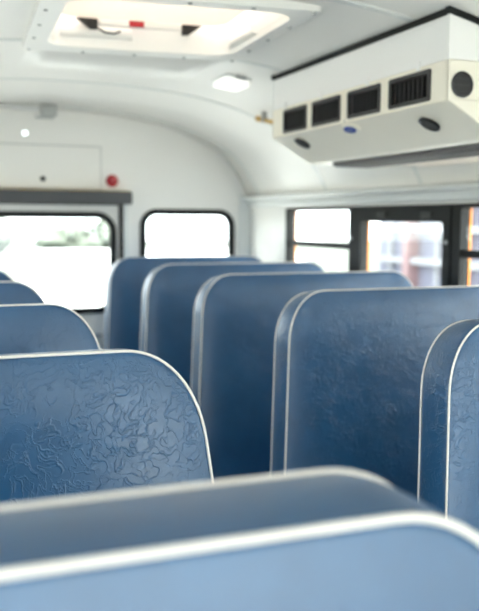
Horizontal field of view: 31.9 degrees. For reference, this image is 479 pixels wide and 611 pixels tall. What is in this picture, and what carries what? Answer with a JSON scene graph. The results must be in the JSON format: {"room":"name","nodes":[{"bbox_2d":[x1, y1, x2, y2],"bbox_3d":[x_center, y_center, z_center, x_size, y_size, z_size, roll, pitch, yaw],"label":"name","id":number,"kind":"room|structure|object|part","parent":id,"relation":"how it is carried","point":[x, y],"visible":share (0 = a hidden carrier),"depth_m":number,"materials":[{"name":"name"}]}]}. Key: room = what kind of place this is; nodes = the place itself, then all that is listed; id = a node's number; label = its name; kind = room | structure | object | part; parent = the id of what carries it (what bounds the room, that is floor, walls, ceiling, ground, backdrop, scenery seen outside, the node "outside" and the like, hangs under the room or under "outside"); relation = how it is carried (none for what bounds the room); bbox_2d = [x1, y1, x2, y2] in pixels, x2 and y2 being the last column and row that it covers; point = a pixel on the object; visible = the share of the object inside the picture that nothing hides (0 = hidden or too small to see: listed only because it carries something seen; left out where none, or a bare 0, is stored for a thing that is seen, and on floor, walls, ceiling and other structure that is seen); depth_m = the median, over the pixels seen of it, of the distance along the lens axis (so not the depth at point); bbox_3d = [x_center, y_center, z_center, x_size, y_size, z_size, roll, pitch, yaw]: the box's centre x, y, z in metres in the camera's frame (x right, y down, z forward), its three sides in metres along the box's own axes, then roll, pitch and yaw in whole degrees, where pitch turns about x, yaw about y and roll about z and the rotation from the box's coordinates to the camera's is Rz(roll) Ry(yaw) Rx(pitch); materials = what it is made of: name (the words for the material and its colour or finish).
{"room":"vehicle interior","nodes":[
{"label":"vehicle interior","id":0,"kind":"room"},
{"bbox_2d":[0,109,246,256],"bbox_3d":[-1.066,-0.089,4.555,2.400,1.948,0.050,-2,6,-21],"label":"wall","id":1,"kind":"structure","parent":0,"point":[162,168],"depth_m":4.67,"materials":[{"name":"white paint"}]},
{"bbox_2d":[21,129,28,136],"bbox_3d":[-1.127,-0.908,4.411,0.040,0.040,0.015,-2,6,-21],"label":"round lamp","id":2,"kind":"object","parent":1,"relation":"attached to","point":[24,132],"visible":1,"depth_m":4.41,"materials":[{"name":"plastic"}]},
{"bbox_2d":[0,143,101,189],"bbox_3d":[-1.046,-0.738,4.447,0.640,0.233,0.038,-2,6,-21],"label":"access panel","id":3,"kind":"object","parent":1,"relation":"attached to","point":[36,166],"visible":1,"depth_m":4.47,"materials":[{"name":"white metal"}]},
{"bbox_2d":[0,204,119,348],"bbox_3d":[-1.059,0.154,4.556,0.844,1.405,0.080,-2,6,-21],"label":"door","id":4,"kind":"structure","parent":1,"relation":"in","point":[94,316],"depth_m":4.60,"materials":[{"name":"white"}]},
{"bbox_3d":[-1.056,0.216,4.540,0.710,0.105,0.036,-2,6,-21],"label":"handle","id":5,"kind":"part","parent":4,"relation":"part of","materials":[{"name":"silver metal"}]},
{"bbox_2d":[0,203,123,258],"bbox_3d":[-1.056,0.165,4.550,0.876,1.444,0.018,-2,6,-21],"label":"trim","id":6,"kind":"structure","parent":1,"relation":"attached to","point":[121,221],"depth_m":4.64,"materials":[{"name":"black metal"}]},
{"bbox_2d":[0,189,131,204],"bbox_3d":[-1.038,-0.577,4.441,0.944,0.074,0.083,-2,6,-21],"label":"door frame","id":7,"kind":"structure","parent":1,"relation":"attached to","point":[29,196],"depth_m":4.44,"materials":[{"name":"dark grey painted metal"}]},
{"bbox_2d":[106,175,117,186],"bbox_3d":[-0.694,-0.682,4.592,0.068,0.068,0.039,-2,6,-21],"label":"marker light","id":8,"kind":"object","parent":1,"relation":"attached to","point":[111,180],"visible":1,"depth_m":4.58,"materials":[{"name":"red plastic"}]},
{"bbox_2d":[123,205,128,257],"bbox_3d":[-1.056,0.163,4.551,0.936,1.448,0.011,-2,6,-21],"label":"trim","id":9,"kind":"structure","parent":1,"relation":"attached to","point":[125,207],"depth_m":4.66,"materials":[{"name":"metal"}]},
{"bbox_2d":[140,209,234,256],"bbox_3d":[-0.298,-0.259,4.819,0.566,0.586,0.033,-2,6,-21],"label":"window","id":10,"kind":"structure","parent":1,"relation":"in","point":[209,212],"depth_m":4.78,"materials":[{"name":"black rubber"}]},
{"bbox_2d":[238,195,249,255],"bbox_3d":[0.025,0.101,4.973,0.074,1.500,0.010,-2,6,-21],"label":"trim","id":11,"kind":"structure","parent":1,"relation":"attached to","point":[243,209],"depth_m":4.91,"materials":[{"name":"metal"}]},
{"bbox_2d":[0,240,378,281],"bbox_3d":[-13.945,-2.931,50.898,130.000,0.030,75.000,-2,6,-21],"label":"lawn","id":12,"kind":"structure","parent":0,"point":[329,259],"depth_m":59.95,"materials":[{"name":"white"}]},
{"bbox_2d":[0,218,17,253],"bbox_3d":[-13.324,-3.542,45.101,3.291,2.443,2.736,1,6,8],"label":"tree","id":13,"kind":"object","parent":12,"relation":"on","point":[7,227],"visible":1,"depth_m":44.12,"materials":[{"name":"green plant"}]},
{"bbox_2d":[35,224,101,248],"bbox_3d":[-8.774,-3.107,42.903,3.355,2.080,2.404,-4,7,-39],"label":"tree","id":14,"kind":"object","parent":12,"relation":"on","point":[72,236],"visible":0.79,"depth_m":42.14,"materials":[{"name":"green plant"}]},
{"bbox_2d":[88,219,108,248],"bbox_3d":[-7.260,-3.937,48.683,3.148,2.582,3.386,-2,6,-21],"label":"tree","id":15,"kind":"object","parent":12,"relation":"on","point":[100,229],"visible":0.18,"depth_m":47.57,"materials":[{"name":"green plant"}]},
{"bbox_2d":[0,0,478,195],"bbox_3d":[0.124,-0.532,1.479,2.458,0.483,6.550,-2,6,-21],"label":"ceiling","id":16,"kind":"structure","parent":0,"point":[273,168],"depth_m":3.38,"materials":[{"name":"white metal"}]},
{"bbox_2d":[0,104,56,118],"bbox_3d":[-1.203,-0.969,4.137,0.595,0.068,0.055,-2,6,-21],"label":"ceiling fixture","id":17,"kind":"object","parent":16,"relation":"attached to","point":[47,111],"visible":1,"depth_m":4.20,"materials":[{"name":"grey"}]},
{"bbox_2d":[0,78,326,190],"bbox_3d":[-0.691,-0.722,3.541,2.374,0.444,0.032,-2,6,-21],"label":"trim","id":18,"kind":"structure","parent":16,"relation":"attached to","point":[87,82],"depth_m":3.65,"materials":[{"name":"metal"}]},
{"bbox_2d":[22,0,320,61],"bbox_3d":[-0.239,-0.895,2.449,0.722,0.199,0.750,-2,6,-18],"label":"roof hatch","id":19,"kind":"object","parent":16,"relation":"attached to","point":[182,29],"visible":1,"depth_m":2.62,"materials":[{"name":"grey plastic"}]},
{"bbox_3d":[-0.414,-0.872,2.666,0.076,0.021,0.011,-2,6,-18],"label":"cord","id":20,"kind":"part","parent":19,"relation":"part of","materials":[{"name":"black plastic"}]},
{"bbox_3d":[-0.222,-0.888,2.424,0.536,0.015,0.550,-2,6,-18],"label":"panel","id":21,"kind":"part","parent":19,"relation":"part of","materials":[{"name":"white plastic"}]},
{"bbox_2d":[0,38,422,183],"bbox_3d":[-0.398,-0.645,2.801,2.374,0.444,0.032,-2,6,-21],"label":"trim","id":22,"kind":"structure","parent":16,"relation":"attached to","point":[414,168],"depth_m":2.97,"materials":[{"name":"metal"}]},
{"bbox_2d":[212,74,251,91],"bbox_3d":[-0.028,-0.867,3.261,0.112,0.045,0.178,-2,6,-21],"label":"ceiling lamp","id":23,"kind":"object","parent":16,"relation":"attached to","point":[234,83],"visible":1,"depth_m":3.22,"materials":[{"name":"plastic"}]},
{"bbox_2d":[255,111,272,123],"bbox_3d":[0.110,-0.820,3.684,0.027,0.062,0.161,-2,6,-21],"label":"brass fitting","id":24,"kind":"object","parent":16,"relation":"attached to","point":[263,118],"visible":0.96,"depth_m":3.68,"materials":[{"name":"brown metal"}]},
{"bbox_2d":[326,0,416,21],"bbox_3d":[-0.094,-0.566,2.032,2.374,0.444,0.032,-2,6,-21],"label":"trim","id":25,"kind":"structure","parent":16,"relation":"attached to","point":[346,2],"depth_m":2.18,"materials":[{"name":"metal"}]},
{"bbox_2d":[271,6,478,167],"bbox_3d":[0.565,-0.636,2.700,0.530,0.337,1.104,-2,6,-21],"label":"air conditioner","id":26,"kind":"object","parent":16,"relation":"attached to","point":[407,94],"visible":1,"depth_m":2.44,"materials":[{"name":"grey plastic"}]},
{"bbox_2d":[283,104,306,133],"bbox_3d":[0.208,-0.652,2.940,0.038,0.082,0.189,-2,6,-21],"label":"vent","id":27,"kind":"object","parent":26,"relation":"attached to","point":[294,115],"depth_m":2.94,"materials":[{"name":"grey plastic"}]},
{"bbox_2d":[294,138,309,148],"bbox_3d":[0.223,-0.578,2.988,0.057,0.036,0.064,-2,6,-21],"label":"outlet","id":28,"kind":"object","parent":26,"relation":"attached to","point":[304,143],"depth_m":2.98,"materials":[{"name":"grey plastic"}]},
{"bbox_2d":[311,95,340,126],"bbox_3d":[0.294,-0.629,2.722,0.038,0.082,0.199,-2,6,-21],"label":"vent","id":29,"kind":"object","parent":26,"relation":"attached to","point":[328,113],"depth_m":2.73,"materials":[{"name":"grey plastic"}]},
{"bbox_3d":[0.329,-0.619,2.610,0.012,0.101,1.090,-2,6,-21],"label":"panel","id":30,"kind":"part","parent":26,"relation":"part of","materials":[{"name":"white plastic"}]},
{"bbox_2d":[347,83,380,118],"bbox_3d":[0.383,-0.606,2.498,0.038,0.082,0.194,-2,6,-21],"label":"vent","id":31,"kind":"object","parent":26,"relation":"attached to","point":[366,97],"depth_m":2.49,"materials":[{"name":"grey plastic"}]},
{"bbox_3d":[0.489,-0.732,2.662,0.355,0.113,1.090,-2,6,-21],"label":"casing","id":32,"kind":"part","parent":26,"relation":"part of","materials":[{"name":"white plastic"}]},
{"bbox_3d":[0.400,-0.531,2.647,0.161,0.090,1.090,-2,6,-21],"label":"sloped panel","id":33,"kind":"part","parent":26,"relation":"part of","materials":[{"name":"white plastic"}]},
{"bbox_3d":[0.583,-0.583,2.714,0.488,0.192,1.088,-2,6,-21],"label":"casing","id":34,"kind":"part","parent":26,"relation":"part of","materials":[{"name":"white plastic"}]},
{"bbox_2d":[333,143,478,167],"bbox_3d":[0.577,-0.475,2.680,0.145,0.019,0.930,-2,6,-21],"label":"grille","id":35,"kind":"object","parent":26,"relation":"attached to","point":[469,149],"depth_m":2.64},
{"bbox_2d":[388,69,431,109],"bbox_3d":[0.473,-0.582,2.271,0.038,0.082,0.204,-2,6,-21],"label":"vent","id":36,"kind":"object","parent":26,"relation":"attached to","point":[413,87],"depth_m":2.26,"materials":[{"name":"grey plastic"}]},
{"bbox_2d":[418,117,439,131],"bbox_3d":[0.518,-0.495,2.292,0.057,0.036,0.064,-2,6,-21],"label":"outlet","id":37,"kind":"object","parent":26,"relation":"attached to","point":[431,124],"depth_m":2.29,"materials":[{"name":"grey plastic"}]},
{"bbox_2d":[451,71,472,97],"bbox_3d":[0.561,-0.557,2.115,0.066,0.066,0.008,-2,6,-21],"label":"outlet","id":38,"kind":"object","parent":26,"relation":"attached to","point":[461,81],"depth_m":2.11,"materials":[{"name":"grey plastic"}]},
{"bbox_3d":[0.765,-0.530,2.205,0.524,0.192,0.012,-2,6,-21],"label":"panel","id":39,"kind":"part","parent":26,"relation":"part of","materials":[{"name":"white plastic"}]},
{"bbox_2d":[250,201,478,261],"bbox_3d":[1.259,0.409,1.993,0.030,1.500,6.490,-2,6,-21],"label":"wall","id":40,"kind":"structure","parent":0,"point":[267,224],"depth_m":4.64,"materials":[{"name":"white metal"}]},
{"bbox_2d":[0,104,259,194],"bbox_3d":[-0.991,-0.801,4.300,2.374,0.444,0.032,-2,6,-21],"label":"trim","id":41,"kind":"structure","parent":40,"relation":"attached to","point":[223,147],"depth_m":4.52,"materials":[{"name":"metal"}]},
{"bbox_2d":[285,207,354,271],"bbox_3d":[0.394,-0.236,4.122,0.046,0.486,0.740,-2,6,-21],"label":"window","id":42,"kind":"structure","parent":40,"relation":"in","point":[290,242],"depth_m":4.15,"materials":[{"name":"black metal"}]},
{"bbox_2d":[241,180,478,207],"bbox_3d":[1.220,-0.296,1.904,0.063,0.071,6.489,-2,6,-21],"label":"trim","id":43,"kind":"structure","parent":40,"relation":"attached to","point":[465,190],"depth_m":3.53,"materials":[{"name":"metal"}]},
{"bbox_2d":[295,208,472,285],"bbox_3d":[1.265,0.620,2.049,0.006,1.970,6.550,-2,6,-21],"label":"trim","id":44,"kind":"structure","parent":40,"relation":"attached to","point":[470,217],"depth_m":3.72,"materials":[{"name":"orange"}]},
{"bbox_2d":[354,204,452,285],"bbox_3d":[0.659,-0.166,3.445,0.050,0.486,0.717,-2,6,-21],"label":"window","id":45,"kind":"structure","parent":40,"relation":"in","point":[443,213],"depth_m":3.37,"materials":[{"name":"black plastic"}]},
{"bbox_2d":[450,203,478,285],"bbox_3d":[0.934,-0.096,2.763,0.040,0.486,0.738,-2,6,-21],"label":"window","id":46,"kind":"structure","parent":40,"relation":"in","point":[460,253],"depth_m":3.05,"materials":[{"name":"black metal"}]},
{"bbox_3d":[0.113,1.230,1.657,2.480,0.080,6.550,-2,6,-21],"label":"floor","id":47,"kind":"structure","parent":0,"visible":0},
{"bbox_2d":[0,270,13,280],"bbox_3d":[-1.163,0.462,2.999,0.968,1.164,0.546,-2,6,-21],"label":"seat","id":48,"kind":"object","parent":47,"relation":"on","point":[4,276],"visible":0.14,"depth_m":3.23,"materials":[{"name":"blue leather"}]},
{"bbox_2d":[0,281,44,304],"bbox_3d":[-0.900,0.531,2.333,0.968,1.164,0.546,-2,6,-21],"label":"seat","id":49,"kind":"object","parent":47,"relation":"on","point":[11,292],"visible":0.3,"depth_m":2.55,"materials":[{"name":"blue leather"}]},
{"bbox_2d":[0,303,100,353],"bbox_3d":[-0.636,0.600,1.667,0.968,1.164,0.546,-2,6,-21],"label":"seat","id":50,"kind":"object","parent":47,"relation":"on","point":[38,327],"visible":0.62,"depth_m":1.87,"materials":[{"name":"blue leather"}]},
{"bbox_2d":[0,349,213,504],"bbox_3d":[-0.373,0.669,1.000,0.968,1.164,0.546,-2,6,-21],"label":"seat","id":51,"kind":"object","parent":47,"relation":"on","point":[80,422],"visible":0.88,"depth_m":1.19,"materials":[{"name":"blue leather"}]},
{"bbox_2d":[103,255,261,350],"bbox_3d":[-0.198,0.336,4.305,0.963,1.164,0.546,-2,6,-21],"label":"seat","id":52,"kind":"object","parent":47,"relation":"on","point":[126,278],"visible":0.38,"depth_m":4.28,"materials":[{"name":"blue leather"}]},
{"bbox_2d":[140,262,324,388],"bbox_3d":[0.066,0.405,3.639,0.963,1.164,0.546,-2,6,-21],"label":"seat","id":53,"kind":"object","parent":47,"relation":"on","point":[170,292],"visible":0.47,"depth_m":3.63,"materials":[{"name":"blue leather"}]},
{"bbox_2d":[0,468,478,610],"bbox_3d":[-0.108,0.737,0.330,0.968,1.165,0.559,-2,6,-21],"label":"seat","id":54,"kind":"object","parent":47,"relation":"on","point":[322,539],"visible":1,"depth_m":0.52,"materials":[{"name":"blue leather"}]},
{"bbox_2d":[191,271,412,480],"bbox_3d":[0.329,0.474,2.972,0.963,1.164,0.546,-2,6,-21],"label":"seat","id":55,"kind":"object","parent":47,"relation":"on","point":[236,316],"visible":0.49,"depth_m":2.96,"materials":[{"name":"blue leather"}]},
{"bbox_2d":[270,285,478,497],"bbox_3d":[0.593,0.543,2.305,0.963,1.164,0.546,-2,6,-21],"label":"seat","id":56,"kind":"object","parent":47,"relation":"on","point":[349,363],"visible":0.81,"depth_m":2.32,"materials":[{"name":"blue leather"}]},
{"bbox_2d":[417,319,478,533],"bbox_3d":[0.856,0.612,1.639,0.963,1.164,0.546,-2,6,-21],"label":"seat","id":57,"kind":"object","parent":47,"relation":"on","point":[448,455],"visible":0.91,"depth_m":1.60,"materials":[{"name":"blue leather"}]},
{"bbox_3d":[-3.884,-0.233,25.447,130.000,0.100,130.000,-2,6,-21],"label":"ground","id":58,"kind":"structure","parent":0,"visible":0},
{"bbox_2d":[21,248,315,307],"bbox_3d":[-0.534,0.123,12.332,4.990,1.870,1.870,-2,6,-21],"label":"van","id":59,"kind":"object","parent":58,"relation":"on","point":[70,278],"visible":0.08,"depth_m":10.76,"materials":[{"name":"white"}]},
{"bbox_2d":[377,208,478,286],"bbox_3d":[8.742,-1.854,17.630,6.500,4.850,13.200,-2,6,-21],"label":"building","id":60,"kind":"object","parent":58,"relation":"on","point":[413,250],"visible":0.15,"depth_m":20.97,"materials":[{"name":"grey"}]}
]}

